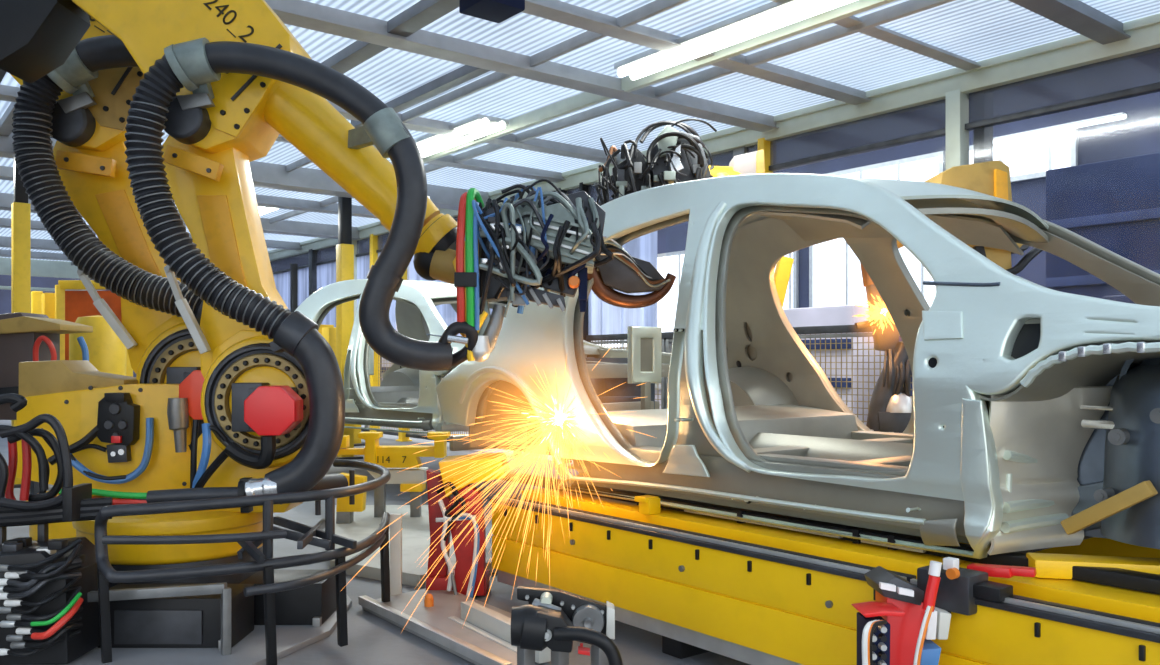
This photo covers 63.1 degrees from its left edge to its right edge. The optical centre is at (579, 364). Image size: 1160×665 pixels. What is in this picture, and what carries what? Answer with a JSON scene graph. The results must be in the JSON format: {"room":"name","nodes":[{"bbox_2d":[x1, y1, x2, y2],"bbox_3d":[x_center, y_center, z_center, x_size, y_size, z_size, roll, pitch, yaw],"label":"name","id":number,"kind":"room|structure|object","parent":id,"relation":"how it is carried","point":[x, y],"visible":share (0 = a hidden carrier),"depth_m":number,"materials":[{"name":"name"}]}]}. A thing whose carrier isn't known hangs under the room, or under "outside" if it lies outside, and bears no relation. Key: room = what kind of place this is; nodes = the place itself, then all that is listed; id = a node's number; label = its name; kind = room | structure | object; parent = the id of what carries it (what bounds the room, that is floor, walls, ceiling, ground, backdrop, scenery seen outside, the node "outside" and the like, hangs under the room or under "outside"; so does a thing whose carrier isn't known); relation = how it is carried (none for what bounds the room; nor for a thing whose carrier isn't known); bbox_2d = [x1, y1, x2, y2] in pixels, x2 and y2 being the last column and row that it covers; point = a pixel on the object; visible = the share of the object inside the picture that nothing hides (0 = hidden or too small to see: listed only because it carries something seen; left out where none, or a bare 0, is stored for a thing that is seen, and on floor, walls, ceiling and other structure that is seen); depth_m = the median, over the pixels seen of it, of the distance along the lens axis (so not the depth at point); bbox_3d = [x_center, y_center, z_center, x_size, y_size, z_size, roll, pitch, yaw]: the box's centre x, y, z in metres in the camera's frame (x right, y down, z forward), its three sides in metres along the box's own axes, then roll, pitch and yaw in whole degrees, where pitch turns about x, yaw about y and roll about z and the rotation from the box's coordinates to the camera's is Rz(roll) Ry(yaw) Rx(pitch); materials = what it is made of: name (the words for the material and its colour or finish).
{"room":"factory floor","nodes":[
{"label":"factory floor","id":0,"kind":"room"},
{"bbox_2d":[0,257,396,383],"bbox_3d":[-15.284,-2.950,26.008,40.000,8.000,0.200,0,0,-38],"label":"wall","id":1,"kind":"structure","parent":0,"point":[5,280],"depth_m":26.02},
{"bbox_2d":[0,420,749,664],"bbox_3d":[-2.607,1.100,19.550,28.000,0.100,46.000,0,0,-38],"label":"floor","id":2,"kind":"structure","parent":0,"point":[372,640],"depth_m":3.79,"materials":[{"name":"grey concrete"}]},
{"bbox_2d":[11,154,30,487],"bbox_3d":[-4.851,-0.450,8.200,0.260,3.000,0.260,0,0,-38],"label":"fence post","id":3,"kind":"object","parent":2,"relation":"on","point":[20,208],"visible":0.48,"depth_m":8.15,"materials":[{"name":"yellow metal"}]},
{"bbox_2d":[31,291,42,313],"bbox_3d":[-5.171,0.175,9.000,0.180,1.750,0.180,0,0,-38],"label":"fence post","id":4,"kind":"object","parent":2,"relation":"on","point":[36,296],"visible":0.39,"depth_m":8.96,"materials":[{"name":"metal"}]},
{"bbox_2d":[0,312,92,493],"bbox_3d":[-3.511,0.365,6.025,0.826,1.390,0.450,0,0,0],"label":"robot","id":5,"kind":"object","parent":2,"relation":"on","point":[24,337],"visible":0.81,"depth_m":5.90,"materials":[{"name":"yellow metal"}]},
{"bbox_2d":[0,316,92,333],"bbox_3d":[-3.529,-0.242,6.050,0.619,0.123,0.400,0,0,0],"label":"shelf","id":6,"kind":"object","parent":5,"relation":"attached to","point":[8,324],"depth_m":5.85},
{"bbox_2d":[42,293,54,318],"bbox_3d":[-4.796,0.200,8.600,0.320,1.700,0.320,0,0,-38],"label":"fence post","id":7,"kind":"object","parent":2,"relation":"on","point":[48,299],"visible":0.22,"depth_m":8.52,"materials":[{"name":"metal"}]},
{"bbox_2d":[55,280,132,376],"bbox_3d":[-4.320,0.149,8.400,0.699,1.801,0.095,0,0,0],"label":"screen","id":8,"kind":"object","parent":2,"relation":"on","point":[69,305],"visible":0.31,"depth_m":8.40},
{"bbox_2d":[65,291,121,359],"bbox_3d":[-4.320,0.069,8.410,0.604,1.461,0.020,0,0,0],"label":"curtain","id":9,"kind":"object","parent":8,"relation":"hanging from","point":[77,303],"depth_m":8.40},
{"bbox_2d":[69,315,125,375],"bbox_3d":[-3.774,0.330,7.400,0.400,1.440,0.400,0,0,-38],"label":"tank","id":10,"kind":"object","parent":2,"relation":"on","point":[107,352],"visible":0.17,"depth_m":7.25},
{"bbox_2d":[0,15,203,540],"bbox_3d":[-2.461,-0.447,5.048,1.951,2.993,1.472,0,0,36],"label":"robot","id":11,"kind":"object","parent":2,"relation":"on","point":[124,433],"visible":0.62,"depth_m":4.73,"materials":[{"name":"metal"}]},
{"bbox_2d":[45,595,351,664],"bbox_3d":[-1.761,1.038,4.018,1.637,0.025,2.108,0,0,-38],"label":"platform","id":12,"kind":"object","parent":2,"relation":"on","point":[251,650],"visible":0.25,"depth_m":3.38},
{"bbox_2d":[0,537,109,664],"bbox_3d":[-1.922,0.810,3.284,0.491,0.431,0.432,0,0,0],"label":"cables","id":13,"kind":"object","parent":12,"relation":"on","point":[47,616],"visible":1,"depth_m":3.20,"materials":[{"name":"black plastic"}]},
{"bbox_2d":[0,393,111,544],"bbox_3d":[-1.989,0.555,3.441,0.550,0.907,0.159,0,0,6],"label":"cable coil","id":14,"kind":"object","parent":12,"relation":"on","point":[76,502],"visible":0.95,"depth_m":3.41,"materials":[{"name":"rubber"}]},
{"bbox_2d":[87,582,230,655],"bbox_3d":[-1.535,0.912,3.350,0.600,0.277,0.040,0,0,0],"label":"rail","id":15,"kind":"object","parent":12,"relation":"on","point":[211,588],"visible":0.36,"depth_m":3.33,"materials":[{"name":"grey metal"}]},
{"bbox_2d":[92,584,253,649],"bbox_3d":[-1.524,0.948,3.530,0.550,0.205,0.271,0,0,0],"label":"box","id":16,"kind":"object","parent":12,"relation":"on","point":[183,621],"visible":0.52,"depth_m":3.42,"materials":[{"name":"black plastic"}]},
{"bbox_2d":[94,459,390,664],"bbox_3d":[-1.098,0.744,3.718,0.747,0.576,1.618,0,0,20],"label":"guard","id":17,"kind":"object","parent":12,"relation":"on","point":[327,539],"visible":1,"depth_m":3.24,"materials":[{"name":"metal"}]},
{"bbox_2d":[239,570,335,626],"bbox_3d":[-1.181,0.955,3.841,0.344,0.190,0.292,0,0,0],"label":"box","id":18,"kind":"object","parent":12,"relation":"on","point":[313,604],"visible":0.44,"depth_m":3.72,"materials":[{"name":"black plastic"}]},
{"bbox_2d":[0,0,675,587],"bbox_3d":[-1.073,-0.403,4.083,2.998,2.906,1.012,0,0,0],"label":"robot","id":19,"kind":"object","parent":12,"relation":"on","point":[223,79],"visible":0.97,"depth_m":3.86,"materials":[{"name":"metal"}]},
{"bbox_2d":[290,263,297,312],"bbox_3d":[-4.237,-0.225,14.000,0.220,2.550,0.220,0,0,-38],"label":"fence post","id":20,"kind":"object","parent":2,"relation":"on","point":[293,267],"visible":0.22,"depth_m":13.97,"materials":[{"name":"black metal"}]},
{"bbox_2d":[309,249,316,295],"bbox_3d":[-4.376,-0.425,15.533,0.160,2.950,0.252,0,0,-38],"label":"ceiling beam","id":21,"kind":"structure","parent":2,"relation":"on","point":[312,253],"depth_m":15.47,"materials":[{"name":"metal"}]},
{"bbox_2d":[322,327,335,355],"bbox_3d":[-2.968,0.300,11.400,0.440,1.500,0.440,0,0,-38],"label":"fence post","id":22,"kind":"object","parent":2,"relation":"on","point":[329,333],"visible":0.2,"depth_m":11.28,"materials":[{"name":"metal"}]},
{"bbox_2d":[336,196,362,459],"bbox_3d":[-2.636,-0.475,10.600,0.300,3.050,0.300,0,0,-38],"label":"fence post","id":23,"kind":"object","parent":2,"relation":"on","point":[345,248],"visible":0.69,"depth_m":10.54,"materials":[{"name":"yellow metal"}]},
{"bbox_2d":[352,240,356,319],"bbox_3d":[-3.427,-0.425,14.320,0.160,2.950,0.216,0,0,-38],"label":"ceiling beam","id":24,"kind":"structure","parent":2,"relation":"on","point":[354,242],"depth_m":14.27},
{"bbox_2d":[354,424,364,445],"bbox_3d":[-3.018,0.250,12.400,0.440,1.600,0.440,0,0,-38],"label":"fence post","id":25,"kind":"object","parent":2,"relation":"on","point":[357,441],"visible":0.17,"depth_m":12.34,"materials":[{"name":"metal"}]},
{"bbox_2d":[370,234,379,431],"bbox_3d":[-2.986,-0.425,13.757,0.160,2.950,0.180,0,0,-38],"label":"fence post","id":26,"kind":"object","parent":2,"relation":"on","point":[373,238],"depth_m":13.71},
{"bbox_2d":[336,432,450,523],"bbox_3d":[-1.454,0.745,6.100,1.212,0.616,0.400,0,0,0],"label":"machine bracket","id":27,"kind":"object","parent":2,"relation":"on","point":[395,459],"visible":0.75,"depth_m":6.10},
{"bbox_2d":[294,279,670,433],"bbox_3d":[-1.231,-0.126,8.614,4.143,1.371,1.807,0,0,42],"label":"car","id":28,"kind":"object","parent":27,"relation":"on","point":[405,397],"visible":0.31,"depth_m":8.06,"materials":[{"name":"grey metal"}]},
{"bbox_2d":[396,269,411,441],"bbox_3d":[-2.431,-0.425,13.048,0.160,2.950,0.180,0,0,-38],"label":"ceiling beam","id":29,"kind":"structure","parent":2,"relation":"on","point":[402,437],"depth_m":13.00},
{"bbox_2d":[330,505,497,586],"bbox_3d":[-0.997,1.020,5.639,0.957,0.060,2.410,0,0,-15],"label":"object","id":30,"kind":"structure","parent":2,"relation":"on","point":[416,530],"depth_m":5.24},
{"bbox_2d":[362,588,516,664],"bbox_3d":[-0.444,1.035,3.761,0.442,0.030,1.229,0,0,-38],"label":"plate","id":31,"kind":"object","parent":2,"relation":"on","point":[447,604],"visible":0.36,"depth_m":3.86,"materials":[{"name":"metal"}]},
{"bbox_2d":[390,513,401,595],"bbox_3d":[-0.829,0.860,4.259,0.120,0.380,0.100,0,0,0],"label":"post","id":32,"kind":"object","parent":31,"relation":"on","point":[395,527],"visible":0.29,"depth_m":4.24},
{"bbox_2d":[424,593,433,606],"bbox_3d":[-0.639,1.008,4.001,0.040,0.083,0.040,0,0,-38],"label":"marker","id":33,"kind":"object","parent":31,"relation":"on","point":[429,600],"visible":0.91,"depth_m":3.99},
{"bbox_2d":[358,595,511,664],"bbox_3d":[-0.589,1.010,3.603,0.035,0.035,1.161,0,0,-37],"label":"edge angle","id":34,"kind":"object","parent":31,"relation":"attached to","point":[475,653],"visible":1,"depth_m":3.53,"materials":[{"name":"metal"}]},
{"bbox_2d":[448,600,550,663],"bbox_3d":[-0.317,1.000,3.570,0.092,0.090,0.638,0,0,-34],"label":"channel","id":35,"kind":"object","parent":31,"relation":"on","point":[498,624],"visible":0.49,"depth_m":3.60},
{"bbox_2d":[365,355,515,455],"bbox_3d":[-1.954,0.400,12.479,0.050,1.300,3.980,0,0,-38],"label":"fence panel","id":36,"kind":"object","parent":2,"relation":"on","point":[381,363],"visible":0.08,"depth_m":13.43,"materials":[{"name":"grey metal"}]},
{"bbox_2d":[426,453,509,597],"bbox_3d":[-0.520,0.731,4.334,0.375,0.631,0.333,0,0,0],"label":"stand","id":37,"kind":"object","parent":2,"relation":"on","point":[466,553],"visible":0.91,"depth_m":4.24,"materials":[{"name":"red metal"}]},
{"bbox_2d":[511,586,622,664],"bbox_3d":[-0.035,0.856,2.730,0.318,0.389,0.240,0,0,0],"label":"clamp","id":38,"kind":"object","parent":2,"relation":"on","point":[555,619],"visible":1,"depth_m":2.70,"materials":[{"name":"black metal"}]},
{"bbox_2d":[579,182,587,357],"bbox_3d":[0.055,-0.425,9.873,0.160,2.950,0.090,0,0,-38],"label":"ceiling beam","id":39,"kind":"structure","parent":2,"relation":"on","point":[582,187],"depth_m":9.84,"materials":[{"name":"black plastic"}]},
{"bbox_2d":[516,339,665,454],"bbox_3d":[0.050,0.400,9.920,0.050,1.300,2.480,0,0,-38],"label":"fence panel","id":40,"kind":"object","parent":2,"relation":"on","point":[663,341],"visible":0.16,"depth_m":8.96,"materials":[{"name":"grey metal"}]},
{"bbox_2d":[655,383,660,408],"bbox_3d":[0.443,0.475,14.317,1.250,1.150,3.600,0,0,-38],"label":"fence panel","id":41,"kind":"object","parent":2,"relation":"on","point":[657,386],"visible":0.04,"depth_m":12.58,"materials":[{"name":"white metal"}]},
{"bbox_2d":[595,118,793,307],"bbox_3d":[0.835,-0.276,6.200,1.485,2.651,0.898,0,0,0],"label":"robot","id":42,"kind":"object","parent":2,"relation":"on","point":[675,156],"visible":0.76,"depth_m":5.95,"materials":[{"name":"metal"}]},
{"bbox_2d":[490,488,963,664],"bbox_3d":[0.367,0.812,3.513,0.330,0.475,2.080,0,0,-38],"label":"conveyor","id":43,"kind":"structure","parent":2,"relation":"on","point":[752,594],"depth_m":3.24,"materials":[{"name":"metal"}]},
{"bbox_2d":[456,345,648,566],"bbox_3d":[-0.119,0.397,3.967,0.909,0.956,1.015,0,0,18],"label":"sparks","id":44,"kind":"object","parent":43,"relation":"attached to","point":[550,425],"visible":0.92,"depth_m":3.92},
{"bbox_2d":[634,495,659,514],"bbox_3d":[0.261,0.542,3.665,0.070,0.065,0.075,0,0,-38],"label":"stud","id":45,"kind":"object","parent":43,"relation":"on","point":[648,504],"visible":1,"depth_m":3.64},
{"bbox_2d":[500,472,1159,594],"bbox_3d":[1.201,0.575,3.798,1.455,0.090,3.900,0,0,-38],"label":"rail","id":46,"kind":"object","parent":43,"relation":"on","point":[1115,577],"visible":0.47,"depth_m":2.98,"materials":[{"name":"black metal"}]},
{"bbox_2d":[436,173,1159,558],"bbox_3d":[1.205,-0.126,3.854,1.807,1.371,4.143,0,0,-38],"label":"car","id":47,"kind":"object","parent":46,"relation":"on","point":[1034,406],"visible":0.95,"depth_m":3.40,"materials":[{"name":"grey metal"}]},
{"bbox_2d":[524,395,584,451],"bbox_3d":[-0.061,0.248,3.964,0.337,0.247,0.193,0,0,-44],"label":"sparks","id":48,"kind":"object","parent":47,"relation":"attached to","point":[551,395],"visible":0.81,"depth_m":3.93},
{"bbox_2d":[1060,480,1157,534],"bbox_3d":[1.385,0.376,2.481,0.035,0.163,0.231,0,0,-38],"label":"support arm","id":49,"kind":"object","parent":47,"relation":"attached to","point":[1144,490],"visible":1,"depth_m":2.46},
{"bbox_2d":[733,146,746,156],"bbox_3d":[1.419,-0.425,8.212,0.160,2.950,0.234,0,0,-38],"label":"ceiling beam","id":50,"kind":"structure","parent":2,"relation":"on","point":[741,150],"depth_m":8.17,"materials":[{"name":"grey metal"}]},
{"bbox_2d":[758,138,772,172],"bbox_3d":[1.560,-0.425,7.951,0.160,2.950,0.126,0,0,-38],"label":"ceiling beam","id":51,"kind":"structure","parent":2,"relation":"on","point":[764,144],"depth_m":7.92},
{"bbox_2d":[666,332,911,422],"bbox_3d":[1.714,0.400,7.794,0.050,1.300,2.880,0,0,-38],"label":"fence panel","id":52,"kind":"object","parent":2,"relation":"on","point":[669,341],"visible":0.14,"depth_m":7.34,"materials":[{"name":"grey metal"}]},
{"bbox_2d":[783,305,884,424],"bbox_3d":[2.785,0.200,11.325,1.250,1.700,2.000,0,0,-38],"label":"fence panel","id":53,"kind":"object","parent":2,"relation":"on","point":[829,315],"visible":0.21,"depth_m":10.35,"materials":[{"name":"white metal"}]},
{"bbox_2d":[851,561,950,664],"bbox_3d":[0.811,0.758,2.392,0.281,0.532,0.296,0,0,0],"label":"clamp","id":54,"kind":"structure","parent":2,"relation":"on","point":[895,628],"depth_m":2.40,"materials":[{"name":"metal"}]},
{"bbox_2d":[851,601,904,617],"bbox_3d":[0.746,0.612,2.370,0.106,0.017,0.100,0,0,0],"label":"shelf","id":55,"kind":"object","parent":54,"relation":"attached to","point":[871,609],"depth_m":2.36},
{"bbox_2d":[855,160,1042,432],"bbox_3d":[2.292,-0.082,5.856,1.409,2.265,0.929,0,0,0],"label":"robot","id":56,"kind":"object","parent":2,"relation":"on","point":[890,407],"visible":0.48,"depth_m":5.49,"materials":[{"name":"metal"}]},
{"bbox_2d":[946,89,968,169],"bbox_3d":[2.629,-0.425,6.585,0.160,2.950,0.198,0,0,-38],"label":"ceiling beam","id":57,"kind":"structure","parent":2,"relation":"on","point":[957,102],"depth_m":6.54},
{"bbox_2d":[973,126,992,163],"bbox_3d":[2.791,-0.425,6.541,0.160,2.950,0.144,0,0,-38],"label":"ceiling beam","id":58,"kind":"structure","parent":2,"relation":"on","point":[982,137],"depth_m":6.50,"materials":[{"name":"metal"}]},
{"bbox_2d":[910,561,1159,664],"bbox_3d":[1.785,0.812,1.702,0.330,0.475,2.480,0,0,-38],"label":"conveyor","id":59,"kind":"structure","parent":2,"relation":"on","point":[1046,621],"depth_m":2.33,"materials":[{"name":"metal"}]},
{"bbox_2d":[917,557,1012,614],"bbox_3d":[0.996,0.571,2.459,0.120,0.139,0.220,0,0,-38],"label":"clamp","id":60,"kind":"object","parent":59,"relation":"on","point":[958,589],"visible":0.9,"depth_m":2.43,"materials":[{"name":"metal"}]},
{"bbox_2d":[967,563,1036,577],"bbox_3d":[1.113,0.545,2.496,0.167,0.035,0.052,0,0,41],"label":"clamp jaw","id":61,"kind":"object","parent":60,"relation":"attached to","point":[1002,571],"visible":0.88,"depth_m":2.47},
{"bbox_2d":[1026,553,1159,579],"bbox_3d":[1.723,0.549,2.479,1.003,0.052,0.110,0,0,13],"label":"lifting arm","id":62,"kind":"object","parent":59,"relation":"attached to","point":[1047,565],"visible":0.69,"depth_m":2.53},
{"bbox_2d":[919,536,1159,562],"bbox_3d":[2.259,0.823,3.928,0.200,0.455,5.400,0,0,-38],"label":"beam","id":63,"kind":"structure","parent":2,"relation":"on","point":[1095,545],"depth_m":3.89,"materials":[{"name":"metal"}]},
{"bbox_2d":[1046,152,1159,298],"bbox_3d":[8.268,-0.625,8.379,1.050,3.350,7.800,0,0,-38],"label":"tall cabinet","id":64,"kind":"object","parent":2,"relation":"on","point":[1114,205],"visible":0.27,"depth_m":10.62,"materials":[{"name":"blue metal"}]},
{"bbox_2d":[1102,295,1134,303],"bbox_3d":[6.371,0.240,6.259,1.450,1.620,5.000,0,0,-38],"label":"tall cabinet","id":65,"kind":"object","parent":2,"relation":"on","point":[1121,298],"visible":0.05,"depth_m":7.69,"materials":[{"name":"metal"}]},
{"bbox_2d":[348,434,615,628],"bbox_3d":[-0.491,0.655,3.800,1.181,0.743,1.165,0,0,-26],"label":"sparks","id":66,"kind":"object","parent":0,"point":[524,459],"visible":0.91,"depth_m":3.85},
{"bbox_2d":[0,0,1159,261],"bbox_3d":[-4.838,-2.056,8.531,9.300,0.012,22.600,0,0,-38],"label":"ceiling","id":67,"kind":"structure","parent":0,"point":[975,30],"depth_m":6.45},
{"bbox_2d":[0,102,15,135],"bbox_3d":[-5.299,-2.014,8.552,0.100,0.069,22.000,0,0,-38],"label":"ceiling beam","id":68,"kind":"structure","parent":67,"relation":"attached to","point":[6,120],"depth_m":7.72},
{"bbox_2d":[0,236,61,250],"bbox_3d":[-9.709,-1.974,14.752,9.300,0.151,0.260,0,0,-38],"label":"ceiling beam","id":69,"kind":"structure","parent":67,"relation":"attached to","point":[39,244],"depth_m":15.35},
{"bbox_2d":[0,249,69,260],"bbox_3d":[-10.941,-1.994,16.326,9.300,0.111,0.220,0,0,-38],"label":"ceiling beam","id":70,"kind":"structure","parent":67,"relation":"attached to","point":[3,253],"depth_m":17.18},
{"bbox_2d":[0,258,105,291],"bbox_3d":[-11.835,-1.750,17.468,9.300,0.600,0.100,0,0,-38],"label":"ceiling beam","id":71,"kind":"structure","parent":67,"relation":"attached to","point":[39,268],"depth_m":18.49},
{"bbox_2d":[0,218,301,249],"bbox_3d":[-8.352,-1.994,13.019,9.300,0.111,0.220,0,0,-38],"label":"ceiling beam","id":72,"kind":"structure","parent":67,"relation":"attached to","point":[4,222],"depth_m":15.46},
{"bbox_2d":[0,193,360,239],"bbox_3d":[-6.996,-1.964,11.287,9.300,0.171,0.280,0,0,-38],"label":"ceiling beam","id":73,"kind":"structure","parent":67,"relation":"attached to","point":[286,227],"depth_m":13.46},
{"bbox_2d":[0,166,377,218],"bbox_3d":[-5.886,-1.994,9.870,9.300,0.111,0.220,0,0,-38],"label":"ceiling beam","id":74,"kind":"structure","parent":67,"relation":"attached to","point":[6,173],"depth_m":11.65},
{"bbox_2d":[0,132,489,212],"bbox_3d":[-4.777,-1.944,8.453,9.300,0.211,0.280,0,0,-38],"label":"ceiling beam","id":75,"kind":"structure","parent":67,"relation":"attached to","point":[264,175],"depth_m":9.84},
{"bbox_2d":[258,206,278,215],"bbox_3d":[-4.152,-1.981,12.116,0.300,0.089,1.000,0,0,-38],"label":"ceiling lamp","id":76,"kind":"object","parent":67,"relation":"attached to","point":[262,210],"visible":0.12,"depth_m":11.92,"materials":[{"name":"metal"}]},
{"bbox_2d":[0,84,565,181],"bbox_3d":[-3.852,-2.009,7.272,9.300,0.081,0.180,0,0,-38],"label":"ceiling beam","id":77,"kind":"structure","parent":67,"relation":"attached to","point":[7,93],"depth_m":9.49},
{"bbox_2d":[71,0,688,264],"bbox_3d":[-3.315,-2.014,10.105,0.030,0.069,22.000,0,0,-38],"label":"ceiling beam","id":78,"kind":"structure","parent":67,"relation":"attached to","point":[655,7],"depth_m":6.15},
{"bbox_2d":[322,0,458,73],"bbox_3d":[-1.380,-2.014,6.032,0.130,0.069,3.400,0,0,-38],"label":"ceiling beam","id":79,"kind":"structure","parent":67,"relation":"attached to","point":[421,14],"depth_m":5.58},
{"bbox_2d":[351,65,489,127],"bbox_3d":[-1.219,-2.014,7.079,0.090,0.069,2.150,0,0,-38],"label":"ceiling beam","id":80,"kind":"structure","parent":67,"relation":"attached to","point":[465,73],"depth_m":6.82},
{"bbox_2d":[414,114,508,157],"bbox_3d":[-1.116,-1.981,8.239,0.300,0.089,1.350,0,0,-38],"label":"ceiling lamp","id":81,"kind":"object","parent":67,"relation":"attached to","point":[479,125],"visible":0.69,"depth_m":7.99,"materials":[{"name":"plastic"}]},
{"bbox_2d":[327,100,625,163],"bbox_3d":[-3.186,-2.009,6.421,9.300,0.081,0.180,0,0,-38],"label":"ceiling beam","id":82,"kind":"structure","parent":67,"relation":"attached to","point":[420,124],"depth_m":8.47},
{"bbox_2d":[459,0,524,22],"bbox_3d":[-0.474,-1.950,5.087,0.260,0.100,0.260,0,0,-38],"label":"junction box","id":83,"kind":"object","parent":67,"relation":"attached to","point":[497,11],"visible":1,"depth_m":5.06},
{"bbox_2d":[265,0,778,131],"bbox_3d":[-2.064,-1.998,4.988,9.300,0.101,0.180,0,0,-38],"label":"ceiling beam","id":84,"kind":"structure","parent":67,"relation":"attached to","point":[299,13],"depth_m":6.14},
{"bbox_2d":[269,0,954,223],"bbox_3d":[-2.425,-2.014,10.802,0.045,0.069,22.000,0,0,-38],"label":"ceiling beam","id":85,"kind":"structure","parent":67,"relation":"attached to","point":[910,7],"depth_m":6.51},
{"bbox_2d":[423,0,895,162],"bbox_3d":[0.155,-2.000,6.980,0.050,0.100,5.600,0,0,-38],"label":"cable tray","id":86,"kind":"object","parent":67,"relation":"attached to","point":[583,100],"visible":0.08,"depth_m":6.35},
{"bbox_2d":[522,0,870,104],"bbox_3d":[-1.509,-2.014,4.280,9.300,0.071,0.150,0,0,-38],"label":"ceiling beam","id":87,"kind":"structure","parent":67,"relation":"attached to","point":[554,10],"depth_m":5.83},
{"bbox_2d":[268,13,1159,260],"bbox_3d":[-1.142,-1.965,11.426,0.190,0.170,22.600,0,0,-38],"label":"ceiling beam","id":88,"kind":"structure","parent":67,"relation":"attached to","point":[1078,50],"depth_m":6.79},
{"bbox_2d":[614,0,856,79],"bbox_3d":[0.887,-1.983,5.680,0.230,0.084,1.850,0,0,-38],"label":"ceiling lamp","id":89,"kind":"object","parent":67,"relation":"attached to","point":[771,16],"visible":1,"depth_m":5.61,"materials":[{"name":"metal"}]},
{"bbox_2d":[770,0,980,70],"bbox_3d":[-0.954,-2.029,3.571,9.300,0.041,0.110,0,0,-38],"label":"ceiling beam","id":90,"kind":"structure","parent":67,"relation":"attached to","point":[878,32],"depth_m":5.94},
{"bbox_2d":[1008,0,1130,44],"bbox_3d":[-0.400,-2.003,2.862,9.300,0.091,0.160,0,0,-38],"label":"ceiling beam","id":91,"kind":"structure","parent":67,"relation":"attached to","point":[1077,16],"depth_m":5.39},
{"bbox_2d":[361,325,871,454],"bbox_3d":[-1.134,0.340,11.432,0.070,1.300,22.600,0,0,-38],"label":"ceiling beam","id":92,"kind":"structure","parent":0,"point":[833,328],"depth_m":7.69,"materials":[{"name":"metal"}]},
{"bbox_2d":[273,267,308,308],"bbox_3d":[-5.327,-0.970,16.785,0.006,1.320,2.880,0,0,-38],"label":"window","id":93,"kind":"structure","parent":92,"relation":"attached to","point":[282,280],"depth_m":16.43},
{"bbox_2d":[317,252,395,329],"bbox_3d":[-3.478,-0.970,14.423,0.006,1.320,2.880,0,0,-38],"label":"window","id":94,"kind":"structure","parent":92,"relation":"attached to","point":[326,273],"depth_m":14.93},
{"bbox_2d":[407,255,492,336],"bbox_3d":[-1.628,-0.970,12.061,0.006,1.320,2.880,0,0,-38],"label":"window","id":95,"kind":"structure","parent":92,"relation":"attached to","point":[446,311],"depth_m":12.25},
{"bbox_2d":[588,231,656,334],"bbox_3d":[0.036,-0.970,9.935,0.006,1.320,2.280,0,0,-38],"label":"window","id":96,"kind":"structure","parent":92,"relation":"attached to","point":[604,318],"depth_m":9.38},
{"bbox_2d":[273,82,1159,274],"bbox_3d":[-1.126,-1.650,11.438,0.070,0.040,22.600,0,0,-38],"label":"ceiling beam","id":97,"kind":"structure","parent":0,"point":[1155,87],"depth_m":6.47,"materials":[{"name":"metal"}]},
{"bbox_2d":[270,252,308,271],"bbox_3d":[-5.326,-1.775,16.786,0.010,0.210,2.880,0,0,-38],"label":"window","id":98,"kind":"structure","parent":97,"relation":"attached to","point":[301,259],"depth_m":16.43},
{"bbox_2d":[317,233,388,262],"bbox_3d":[-3.476,-1.775,14.424,0.010,0.210,2.880,0,0,-38],"label":"window","id":99,"kind":"structure","parent":97,"relation":"attached to","point":[363,245],"depth_m":14.24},
{"bbox_2d":[548,182,612,202],"bbox_3d":[0.038,-1.775,9.936,0.010,0.210,2.280,0,0,-38],"label":"window","id":100,"kind":"structure","parent":97,"relation":"attached to","point":[592,192],"depth_m":9.81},
{"bbox_2d":[708,99,945,165],"bbox_3d":[1.718,-1.775,7.790,0.010,0.210,2.930,0,0,-38],"label":"window","id":101,"kind":"structure","parent":97,"relation":"attached to","point":[923,118],"depth_m":7.28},
{"bbox_2d":[969,47,1159,122],"bbox_3d":[4.245,-1.775,4.562,0.010,0.210,5.030,0,0,-38],"label":"window","id":102,"kind":"structure","parent":97,"relation":"attached to","point":[1138,69],"depth_m":6.01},
{"bbox_2d":[854,294,894,334],"bbox_3d":[1.710,-0.293,5.276,0.298,0.256,0.336,0,0,-38],"label":"sparks","id":103,"kind":"object","parent":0,"point":[876,314],"visible":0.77,"depth_m":5.27},
{"bbox_2d":[657,92,1159,307],"bbox_3d":[7.680,-2.950,21.254,0.300,8.000,36.000,0,0,-38],"label":"wall","id":104,"kind":"structure","parent":0,"point":[1137,134],"depth_m":19.01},
{"bbox_2d":[597,340,626,349],"bbox_3d":[0.089,-1.850,30.552,0.090,2.800,6.200,0,0,-38],"label":"window","id":105,"kind":"structure","parent":104,"relation":"in","point":[625,344],"depth_m":29.22,"materials":[{"name":"glass"}]},
{"bbox_2d":[657,250,798,331],"bbox_3d":[3.819,-1.900,25.788,0.090,2.700,5.300,0,0,-38],"label":"window","id":106,"kind":"structure","parent":104,"relation":"in","point":[671,262],"depth_m":27.19,"materials":[{"name":"glass"}]},
{"bbox_2d":[809,238,935,307],"bbox_3d":[7.179,-2.100,21.497,0.090,2.700,4.800,0,0,-38],"label":"window","id":107,"kind":"structure","parent":104,"relation":"in","point":[835,275],"depth_m":22.70,"materials":[{"name":"glass"}]},
{"bbox_2d":[824,151,944,181],"bbox_3d":[6.316,-4.200,22.599,0.090,0.900,5.200,0,0,-38],"label":"window","id":108,"kind":"structure","parent":104,"relation":"in","point":[921,168],"depth_m":21.29,"materials":[{"name":"glass"}]},
{"bbox_2d":[969,128,1077,181],"bbox_3d":[8.844,-4.200,19.371,0.090,0.900,2.600,0,0,-38],"label":"window","id":109,"kind":"structure","parent":104,"relation":"in","point":[1028,158],"depth_m":18.95,"materials":[{"name":"glass"}]},
{"bbox_2d":[993,112,1127,143],"bbox_3d":[9.313,-4.642,18.683,0.216,0.098,2.736,0,0,-38],"label":"strip light","id":110,"kind":"object","parent":104,"relation":"attached to","point":[1118,116],"visible":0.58,"depth_m":18.46,"materials":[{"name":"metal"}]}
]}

